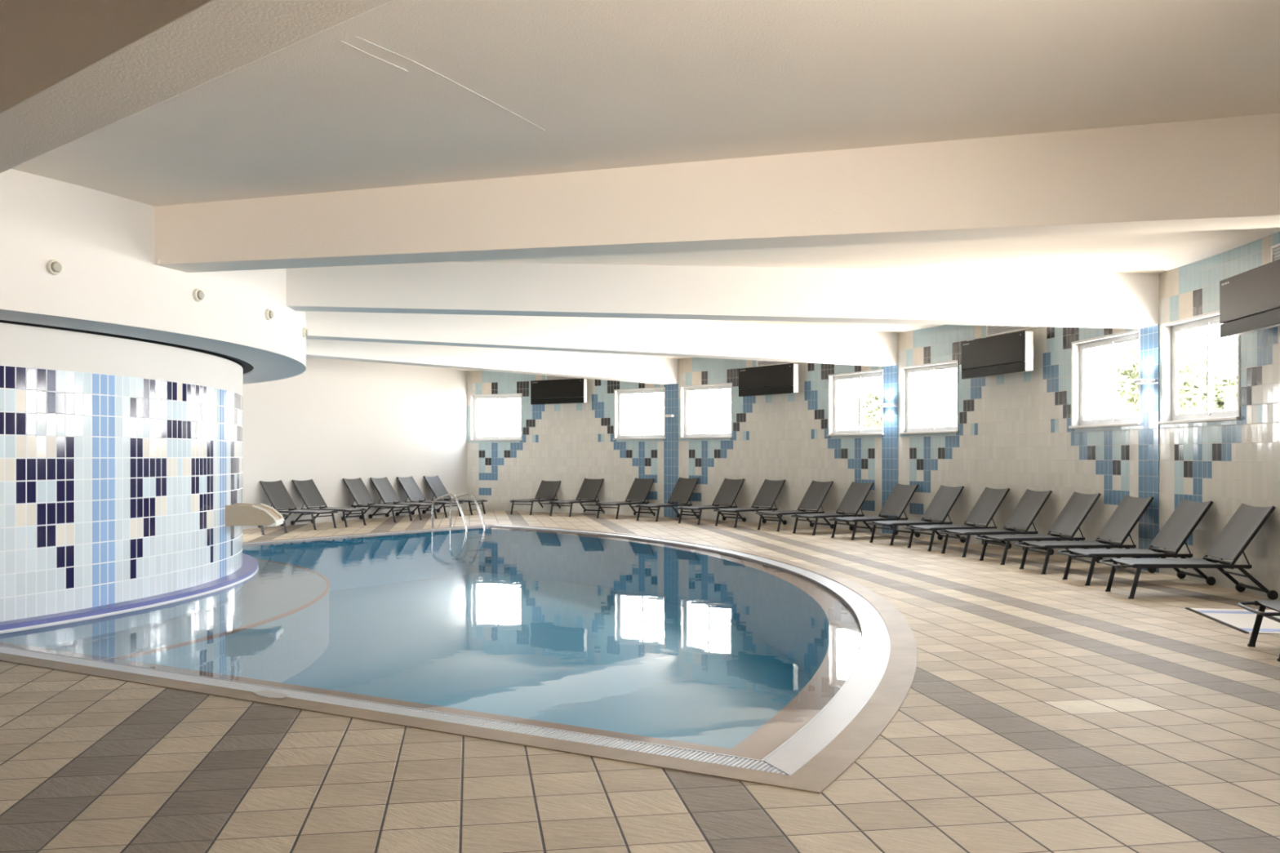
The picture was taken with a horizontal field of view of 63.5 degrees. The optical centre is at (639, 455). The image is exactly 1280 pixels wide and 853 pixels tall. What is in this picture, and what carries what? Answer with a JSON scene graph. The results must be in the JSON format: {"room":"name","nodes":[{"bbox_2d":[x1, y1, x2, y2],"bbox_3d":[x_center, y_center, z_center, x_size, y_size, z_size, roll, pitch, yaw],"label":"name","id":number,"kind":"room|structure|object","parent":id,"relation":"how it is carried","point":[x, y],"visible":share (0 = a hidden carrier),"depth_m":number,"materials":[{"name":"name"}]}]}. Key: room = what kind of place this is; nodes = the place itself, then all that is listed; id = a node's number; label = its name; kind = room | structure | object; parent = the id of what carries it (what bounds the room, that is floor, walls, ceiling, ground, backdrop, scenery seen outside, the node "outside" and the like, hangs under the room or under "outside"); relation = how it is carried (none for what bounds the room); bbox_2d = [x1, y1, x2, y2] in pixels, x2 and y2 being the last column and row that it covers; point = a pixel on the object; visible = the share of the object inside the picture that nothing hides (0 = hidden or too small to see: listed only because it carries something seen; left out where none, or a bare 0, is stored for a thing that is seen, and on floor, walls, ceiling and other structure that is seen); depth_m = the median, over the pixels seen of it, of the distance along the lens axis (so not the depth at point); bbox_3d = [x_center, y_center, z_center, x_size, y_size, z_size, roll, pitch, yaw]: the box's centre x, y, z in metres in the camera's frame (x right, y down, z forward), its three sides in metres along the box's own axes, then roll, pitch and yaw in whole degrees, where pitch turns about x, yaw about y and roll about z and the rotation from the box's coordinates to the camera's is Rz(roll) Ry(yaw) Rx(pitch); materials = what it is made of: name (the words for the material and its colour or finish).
{"room":"indoor swimming pool","nodes":[
{"label":"indoor swimming pool","id":0,"kind":"room"},
{"bbox_2d":[0,320,258,647],"bbox_3d":[-7.699,0.589,11.993,6.013,3.650,12.280,0,0,-7],"label":"wall","id":1,"kind":"structure","parent":0,"point":[121,456],"depth_m":9.91,"materials":[{"name":"white tile"}]},
{"bbox_2d":[225,503,284,526],"bbox_3d":[-4.656,0.719,12.516,0.602,0.260,0.498,0,0,-9],"label":"spout","id":2,"kind":"object","parent":1,"relation":"attached to","point":[236,514],"visible":1,"depth_m":12.28,"materials":[{"name":"beige stone"}]},
{"bbox_2d":[242,357,466,528],"bbox_3d":[-7.268,-0.401,22.101,0.200,3.730,12.700,0,0,24],"label":"wall","id":3,"kind":"structure","parent":0,"point":[332,421],"depth_m":23.56,"materials":[{"name":"white paint"}]},
{"bbox_2d":[0,510,1279,852],"bbox_3d":[-1.872,1.564,12.293,17.159,0.200,33.579,0,0,0],"label":"floor","id":4,"kind":"structure","parent":0,"point":[1048,713],"depth_m":5.05,"materials":[{"name":"tile"}]},
{"bbox_2d":[260,513,288,535],"bbox_3d":[-7.414,0.989,19.572,1.570,0.959,0.646,0,0,24],"label":"sun lounger","id":5,"kind":"object","parent":4,"relation":"on","point":[282,514],"visible":0.16,"depth_m":19.56,"materials":[{"name":"grey metal"}]},
{"bbox_2d":[257,480,338,529],"bbox_3d":[-6.854,0.989,20.831,1.570,0.959,0.646,0,0,24],"label":"sun lounger","id":6,"kind":"object","parent":4,"relation":"on","point":[277,493],"visible":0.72,"depth_m":20.95,"materials":[{"name":"grey fabric"}]},
{"bbox_2d":[290,479,368,527],"bbox_3d":[-6.480,0.989,21.671,1.570,0.959,0.646,0,0,24],"label":"sun lounger","id":7,"kind":"object","parent":4,"relation":"on","point":[308,491],"visible":0.9,"depth_m":21.78,"materials":[{"name":"grey fabric"}]},
{"bbox_2d":[341,477,414,522],"bbox_3d":[-5.832,0.989,23.125,1.570,0.959,0.646,0,0,24],"label":"sun lounger","id":8,"kind":"object","parent":4,"relation":"on","point":[357,489],"visible":0.91,"depth_m":23.23,"materials":[{"name":"grey fabric"}]},
{"bbox_2d":[368,476,439,519],"bbox_3d":[-5.449,0.989,23.985,1.570,0.959,0.646,0,0,24],"label":"sun lounger","id":9,"kind":"object","parent":4,"relation":"on","point":[383,486],"visible":0.9,"depth_m":24.10,"materials":[{"name":"grey fabric"}]},
{"bbox_2d":[395,475,462,517],"bbox_3d":[-5.043,0.989,24.897,1.570,0.959,0.646,0,0,24],"label":"sun lounger","id":10,"kind":"object","parent":4,"relation":"on","point":[409,485],"visible":0.81,"depth_m":25.03,"materials":[{"name":"grey fabric"}]},
{"bbox_2d":[422,475,487,515],"bbox_3d":[-4.605,0.989,25.881,1.570,0.959,0.646,0,0,24],"label":"sun lounger","id":11,"kind":"object","parent":4,"relation":"on","point":[435,484],"visible":0.87,"depth_m":26.00,"materials":[{"name":"grey fabric"}]},
{"bbox_2d":[0,523,917,794],"bbox_3d":[-2.707,1.935,13.303,10.411,0.958,17.650,0,0,0],"label":"swimming pool","id":12,"kind":"object","parent":4,"relation":"in","point":[709,660],"visible":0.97,"depth_m":11.44,"materials":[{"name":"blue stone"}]},
{"bbox_2d":[430,493,485,531],"bbox_3d":[-3.654,1.422,20.822,1.085,1.327,0.569,0,0,37],"label":"pool ladder","id":13,"kind":"object","parent":12,"relation":"attached to","point":[455,498],"visible":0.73,"depth_m":20.82,"materials":[{"name":"metal"}]},
{"bbox_2d":[509,480,560,515],"bbox_3d":[-2.607,0.989,26.088,0.646,0.959,1.570,0,0,30],"label":"sun lounger","id":14,"kind":"object","parent":4,"relation":"on","point":[547,489],"visible":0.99,"depth_m":26.44,"materials":[{"name":"metal"}]},
{"bbox_2d":[548,478,604,516],"bbox_3d":[-1.544,0.989,25.370,0.646,0.959,1.570,0,0,34],"label":"sun lounger","id":15,"kind":"object","parent":4,"relation":"on","point":[590,488],"visible":0.98,"depth_m":25.74,"materials":[{"name":"grey fabric"}]},
{"bbox_2d":[595,477,655,519],"bbox_3d":[-0.343,0.989,24.453,0.646,0.959,1.570,0,0,39],"label":"sun lounger","id":16,"kind":"object","parent":4,"relation":"on","point":[640,489],"visible":0.98,"depth_m":24.80,"materials":[{"name":"grey fabric"}]},
{"bbox_2d":[635,477,698,521],"bbox_3d":[0.616,0.989,23.525,0.646,0.959,1.570,0,0,44],"label":"sun lounger","id":17,"kind":"object","parent":4,"relation":"on","point":[683,489],"visible":0.98,"depth_m":23.83,"materials":[{"name":"grey fabric"}]},
{"bbox_2d":[663,383,678,517],"bbox_3d":[0.742,-0.116,24.485,0.440,3.160,0.030,0,0,42],"label":"column","id":18,"kind":"structure","parent":4,"relation":"on","point":[671,441],"depth_m":24.48,"materials":[{"name":"blue tile"}]},
{"bbox_2d":[665,414,674,417],"bbox_3d":[0.696,-0.936,24.434,0.219,0.060,0.090,0,0,42],"label":"wall lamp","id":19,"kind":"object","parent":18,"relation":"attached to","point":[666,415],"visible":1,"depth_m":24.39,"materials":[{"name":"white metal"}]},
{"bbox_2d":[676,478,746,524],"bbox_3d":[1.538,0.989,22.507,1.570,0.959,0.646,0,0,-41],"label":"sun lounger","id":20,"kind":"object","parent":4,"relation":"on","point":[729,490],"visible":0.97,"depth_m":22.77,"materials":[{"name":"grey fabric"}]},
{"bbox_2d":[713,479,786,528],"bbox_3d":[2.280,0.989,21.604,1.570,0.959,0.646,0,0,-37],"label":"sun lounger","id":21,"kind":"object","parent":4,"relation":"on","point":[769,491],"visible":0.94,"depth_m":21.82,"materials":[{"name":"grey fabric"}]},
{"bbox_2d":[755,480,834,531],"bbox_3d":[3.050,0.989,20.470,1.570,0.959,0.646,0,0,-33],"label":"sun lounger","id":22,"kind":"object","parent":4,"relation":"on","point":[816,493],"visible":0.95,"depth_m":20.65,"materials":[{"name":"grey fabric"}]},
{"bbox_2d":[791,481,873,535],"bbox_3d":[3.618,0.989,19.515,1.570,0.959,0.646,0,0,-29],"label":"sun lounger","id":23,"kind":"object","parent":4,"relation":"on","point":[856,494],"visible":0.95,"depth_m":19.66,"materials":[{"name":"grey fabric"}]},
{"bbox_2d":[828,483,919,540],"bbox_3d":[4.153,0.989,18.430,1.570,0.959,0.646,0,0,-25],"label":"sun lounger","id":24,"kind":"object","parent":4,"relation":"on","point":[900,495],"visible":0.9,"depth_m":18.54,"materials":[{"name":"grey fabric"}]},
{"bbox_2d":[881,364,897,534],"bbox_3d":[4.674,-0.111,19.330,0.030,3.150,0.440,0,0,-27],"label":"column","id":25,"kind":"structure","parent":4,"relation":"on","point":[890,438],"depth_m":19.33,"materials":[{"name":"blue tile"}]},
{"bbox_2d":[880,403,895,406],"bbox_3d":[4.608,-0.936,19.297,0.100,0.052,0.338,0,0,-27],"label":"wall lamp","id":26,"kind":"object","parent":25,"relation":"attached to","point":[887,404],"visible":1,"depth_m":19.22,"materials":[{"name":"white metal"}]},
{"bbox_2d":[866,484,965,545],"bbox_3d":[4.610,0.989,17.355,1.570,0.959,0.646,0,0,-21],"label":"sun lounger","id":27,"kind":"object","parent":4,"relation":"on","point":[945,498],"visible":0.92,"depth_m":17.43,"materials":[{"name":"grey fabric"}]},
{"bbox_2d":[904,487,1011,551],"bbox_3d":[4.973,0.989,16.276,1.570,0.959,0.646,0,0,-17],"label":"sun lounger","id":28,"kind":"object","parent":4,"relation":"on","point":[990,500],"visible":0.82,"depth_m":16.35,"materials":[{"name":"grey fabric"}]},
{"bbox_2d":[937,488,1053,557],"bbox_3d":[5.232,0.989,15.300,1.570,0.959,0.646,0,0,-13],"label":"sun lounger","id":29,"kind":"object","parent":4,"relation":"on","point":[1032,502],"visible":0.86,"depth_m":15.35,"materials":[{"name":"grey fabric"}]},
{"bbox_2d":[975,491,1102,564],"bbox_3d":[5.454,0.989,14.227,1.570,0.959,0.646,0,0,-9],"label":"sun lounger","id":30,"kind":"object","parent":4,"relation":"on","point":[1076,510],"visible":0.9,"depth_m":14.25,"materials":[{"name":"grey fabric"}]},
{"bbox_2d":[1014,494,1155,574],"bbox_3d":[5.600,0.989,13.097,1.570,0.959,0.646,0,0,-5],"label":"sun lounger","id":31,"kind":"object","parent":4,"relation":"on","point":[1126,515],"visible":0.91,"depth_m":13.09,"materials":[{"name":"grey fabric"}]},
{"bbox_2d":[1057,498,1215,586],"bbox_3d":[5.687,0.989,11.945,1.570,0.959,0.646,0,0,-1],"label":"sun lounger","id":32,"kind":"object","parent":4,"relation":"on","point":[1175,533],"visible":0.97,"depth_m":11.94,"materials":[{"name":"grey fabric"}]},
{"bbox_2d":[1138,324,1159,573],"bbox_3d":[6.443,-0.086,13.092,0.030,3.100,0.440,0,0,-5],"label":"column","id":33,"kind":"structure","parent":4,"relation":"on","point":[1148,428],"depth_m":13.08,"materials":[{"name":"blue tile"}]},
{"bbox_2d":[1133,378,1155,383],"bbox_3d":[6.370,-0.936,13.086,0.100,0.052,0.338,0,0,-5],"label":"wall lamp","id":34,"kind":"object","parent":33,"relation":"attached to","point":[1143,380],"visible":1,"depth_m":13.01,"materials":[{"name":"white metal"}]},
{"bbox_2d":[1098,502,1278,599],"bbox_3d":[5.685,0.989,10.818,1.570,0.959,0.646,0,0,3],"label":"sun lounger","id":35,"kind":"object","parent":4,"relation":"on","point":[1246,521],"visible":1,"depth_m":10.79,"materials":[{"name":"grey fabric"}]},
{"bbox_2d":[1185,607,1279,634],"bbox_3d":[5.712,1.458,9.082,1.266,0.012,1.401,0,0,10],"label":"floor mat","id":36,"kind":"object","parent":4,"relation":"on","point":[1242,620],"visible":0.88,"depth_m":9.19,"materials":[{"name":"white fabric"}]},
{"bbox_2d":[1237,600,1279,662],"bbox_3d":[5.269,0.989,7.502,1.570,0.959,0.646,0,0,12],"label":"sun lounger","id":37,"kind":"object","parent":4,"relation":"on","point":[1263,604],"visible":1,"depth_m":7.88,"materials":[{"name":"black metal"}]},
{"bbox_2d":[10,0,1279,370],"bbox_3d":[-1.896,-2.365,12.295,17.306,0.202,33.674,0,0,0],"label":"ceiling","id":38,"kind":"structure","parent":0,"point":[394,93],"depth_m":6.52,"materials":[{"name":"paint"}]},
{"bbox_2d":[0,168,306,384],"bbox_3d":[-7.195,-1.711,12.301,6.095,1.130,13.493,0,0,-12],"label":"bulkhead","id":39,"kind":"object","parent":38,"relation":"attached to","point":[109,281],"visible":0.62,"depth_m":9.10,"materials":[{"name":"white paint"}]},
{"bbox_2d":[46,259,62,275],"bbox_3d":[-4.784,-1.541,8.471,0.072,0.124,0.124,0,0,27],"label":"air nozzle","id":40,"kind":"object","parent":39,"relation":"attached to","point":[54,267],"visible":1,"depth_m":8.44,"materials":[{"name":"beige plastic"}]},
{"bbox_2d":[192,288,204,302],"bbox_3d":[-4.238,-1.541,9.952,0.072,0.124,0.124,0,0,14],"label":"air nozzle","id":41,"kind":"object","parent":39,"relation":"attached to","point":[197,295],"visible":1,"depth_m":9.92,"materials":[{"name":"beige plastic"}]},
{"bbox_2d":[265,308,273,319],"bbox_3d":[-4.052,-1.541,11.317,0.074,0.124,0.124,0,0,0],"label":"air nozzle","id":42,"kind":"object","parent":39,"relation":"attached to","point":[268,313],"visible":1,"depth_m":11.28,"materials":[{"name":"beige plastic"}]},
{"bbox_2d":[302,327,308,337],"bbox_3d":[-4.193,-1.541,12.960,0.072,0.124,0.124,0,0,-12],"label":"air nozzle","id":43,"kind":"object","parent":39,"relation":"attached to","point":[304,331],"visible":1,"depth_m":12.92,"materials":[{"name":"beige plastic"}]},
{"bbox_2d":[0,0,392,173],"bbox_3d":[-1.491,-1.971,3.979,10.700,0.630,0.420,0,0,39],"label":"ceiling beam","id":44,"kind":"structure","parent":38,"relation":"attached to","point":[71,70],"depth_m":4.47,"materials":[{"name":"paint"}]},
{"bbox_2d":[306,338,678,384],"bbox_3d":[-2.814,-1.978,20.523,0.420,0.615,10.700,0,0,42],"label":"ceiling beam","id":45,"kind":"structure","parent":38,"relation":"attached to","point":[596,366],"depth_m":20.52,"materials":[{"name":"white paint"}]},
{"bbox_2d":[306,311,897,366],"bbox_3d":[-0.087,-1.978,16.948,10.700,0.615,0.420,0,0,-27],"label":"ceiling beam","id":46,"kind":"structure","parent":38,"relation":"attached to","point":[690,338],"depth_m":16.61,"materials":[{"name":"white paint"}]},
{"bbox_2d":[155,113,1279,272],"bbox_3d":[0.688,-1.926,8.123,10.700,0.720,0.420,0,0,17],"label":"ceiling beam","id":47,"kind":"structure","parent":38,"relation":"attached to","point":[1223,173],"depth_m":7.81,"materials":[{"name":"paint"}]},
{"bbox_2d":[286,262,1158,328],"bbox_3d":[1.140,-1.956,12.621,10.700,0.660,0.420,0,0,-5],"label":"ceiling beam","id":48,"kind":"structure","parent":38,"relation":"attached to","point":[1129,300],"depth_m":12.43,"materials":[{"name":"white paint"}]},
{"bbox_2d":[466,231,1279,599],"bbox_3d":[1.513,-0.401,12.614,9.900,3.730,31.364,0,0,-5],"label":"wall","id":49,"kind":"structure","parent":0,"point":[1015,434],"depth_m":17.52,"materials":[{"name":"beige tile"}]},
{"bbox_2d":[469,393,522,440],"bbox_3d":[-3.791,-1.006,27.462,1.608,1.240,0.210,0,0,24],"label":"window","id":50,"kind":"structure","parent":49,"relation":"in","point":[473,397],"depth_m":27.57,"materials":[{"name":"paint"}]},
{"bbox_2d":[530,377,586,404],"bbox_3d":[-2.012,-1.611,26.284,1.650,0.611,0.364,0,0,31],"label":"air conditioner","id":51,"kind":"object","parent":49,"relation":"attached to","point":[566,390],"visible":0.99,"depth_m":26.09,"materials":[{"name":"black plastic"}]},
{"bbox_2d":[546,375,582,380],"bbox_3d":[-1.877,-2.036,26.391,1.280,0.200,0.031,0,0,31],"label":"air vent","id":52,"kind":"object","parent":49,"relation":"in","point":[548,377],"visible":0.26,"depth_m":26.52,"materials":[{"name":"white plastic"}]},
{"bbox_2d":[613,386,665,439],"bbox_3d":[0.022,-1.006,25.140,1.608,1.240,0.210,0,0,39],"label":"window","id":53,"kind":"structure","parent":49,"relation":"in","point":[617,393],"depth_m":25.35,"materials":[{"name":"paint"}]},
{"bbox_2d":[679,382,732,439],"bbox_3d":[1.549,-1.006,23.762,0.210,1.240,1.608,0,0,-45],"label":"window","id":54,"kind":"structure","parent":49,"relation":"in","point":[684,390],"depth_m":23.99,"materials":[{"name":"paint"}]},
{"bbox_2d":[738,363,798,396],"bbox_3d":[2.784,-1.586,21.997,0.364,0.611,1.650,0,0,-37],"label":"air conditioner","id":55,"kind":"object","parent":49,"relation":"attached to","point":[783,378],"visible":1,"depth_m":21.80,"materials":[{"name":"black plastic"}]},
{"bbox_2d":[756,360,795,366],"bbox_3d":[2.942,-2.036,22.057,0.031,0.200,1.280,0,0,-37],"label":"air vent","id":56,"kind":"object","parent":49,"relation":"in","point":[759,363],"visible":0.3,"depth_m":22.27,"materials":[{"name":"white plastic"}]},
{"bbox_2d":[826,368,884,435],"bbox_3d":[4.245,-1.006,20.203,0.210,1.240,1.608,0,0,-30],"label":"window","id":57,"kind":"structure","parent":49,"relation":"in","point":[833,379],"depth_m":20.50,"materials":[{"name":"paint"}]},
{"bbox_2d":[897,360,959,434],"bbox_3d":[5.160,-1.006,18.361,0.210,1.240,1.608,0,0,-23],"label":"window","id":58,"kind":"structure","parent":49,"relation":"in","point":[904,371],"depth_m":18.68,"materials":[{"name":"paint"}]},
{"bbox_2d":[961,330,1034,379],"bbox_3d":[5.668,-1.556,16.247,0.364,0.611,1.650,0,0,-16],"label":"air conditioner","id":59,"kind":"object","parent":49,"relation":"attached to","point":[1014,352],"visible":1,"depth_m":16.02,"materials":[{"name":"black plastic"}]},
{"bbox_2d":[986,325,1037,336],"bbox_3d":[5.833,-2.036,16.256,0.031,0.200,1.280,0,0,-16],"label":"air vent","id":60,"kind":"object","parent":49,"relation":"in","point":[991,331],"visible":0.49,"depth_m":16.48,"materials":[{"name":"white plastic"}]},
{"bbox_2d":[1068,328,1140,428],"bbox_3d":[6.364,-1.006,14.062,0.210,1.240,1.608,0,0,-8],"label":"window","id":61,"kind":"structure","parent":49,"relation":"in","point":[1078,348],"depth_m":14.45,"materials":[{"name":"paint"}]},
{"bbox_2d":[1158,310,1240,424],"bbox_3d":[6.540,-1.006,12.012,0.210,1.240,1.608,0,0,-2],"label":"window","id":62,"kind":"structure","parent":49,"relation":"in","point":[1170,331],"depth_m":12.65,"materials":[{"name":"paint"}]},
{"bbox_2d":[1219,258,1279,337],"bbox_3d":[6.272,-1.556,10.198,0.364,0.611,1.650,0,0,6],"label":"air conditioner","id":63,"kind":"object","parent":49,"relation":"attached to","point":[1250,300],"visible":1,"depth_m":10.38,"materials":[{"name":"black plastic"}]},
{"bbox_2d":[1271,243,1279,262],"bbox_3d":[6.407,-2.036,9.943,0.031,0.200,1.280,0,0,5],"label":"air vent","id":64,"kind":"object","parent":49,"relation":"in","point":[1275,250],"visible":0.74,"depth_m":10.51,"materials":[{"name":"white plastic"}]},
{"label":"outside","id":65,"kind":"structure","parent":0,"visible":0},
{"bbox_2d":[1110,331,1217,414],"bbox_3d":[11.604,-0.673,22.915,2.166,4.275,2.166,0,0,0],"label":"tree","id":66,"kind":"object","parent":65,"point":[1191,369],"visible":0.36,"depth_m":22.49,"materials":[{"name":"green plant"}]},
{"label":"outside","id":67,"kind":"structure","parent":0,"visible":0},
{"bbox_2d":[1195,362,1237,412],"bbox_3d":[12.189,-0.247,20.998,1.659,3.424,1.628,0,0,0],"label":"tree","id":68,"kind":"object","parent":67,"point":[1224,381],"visible":0.27,"depth_m":20.79,"materials":[{"name":"green plant"}]},
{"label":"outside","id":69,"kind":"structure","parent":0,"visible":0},
{"bbox_2d":[853,386,881,429],"bbox_3d":[8.626,-0.503,37.009,1.958,3.936,2.025,0,0,0],"label":"tree","id":70,"kind":"object","parent":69,"point":[871,402],"visible":0.42,"depth_m":36.56,"materials":[{"name":"green plant"}]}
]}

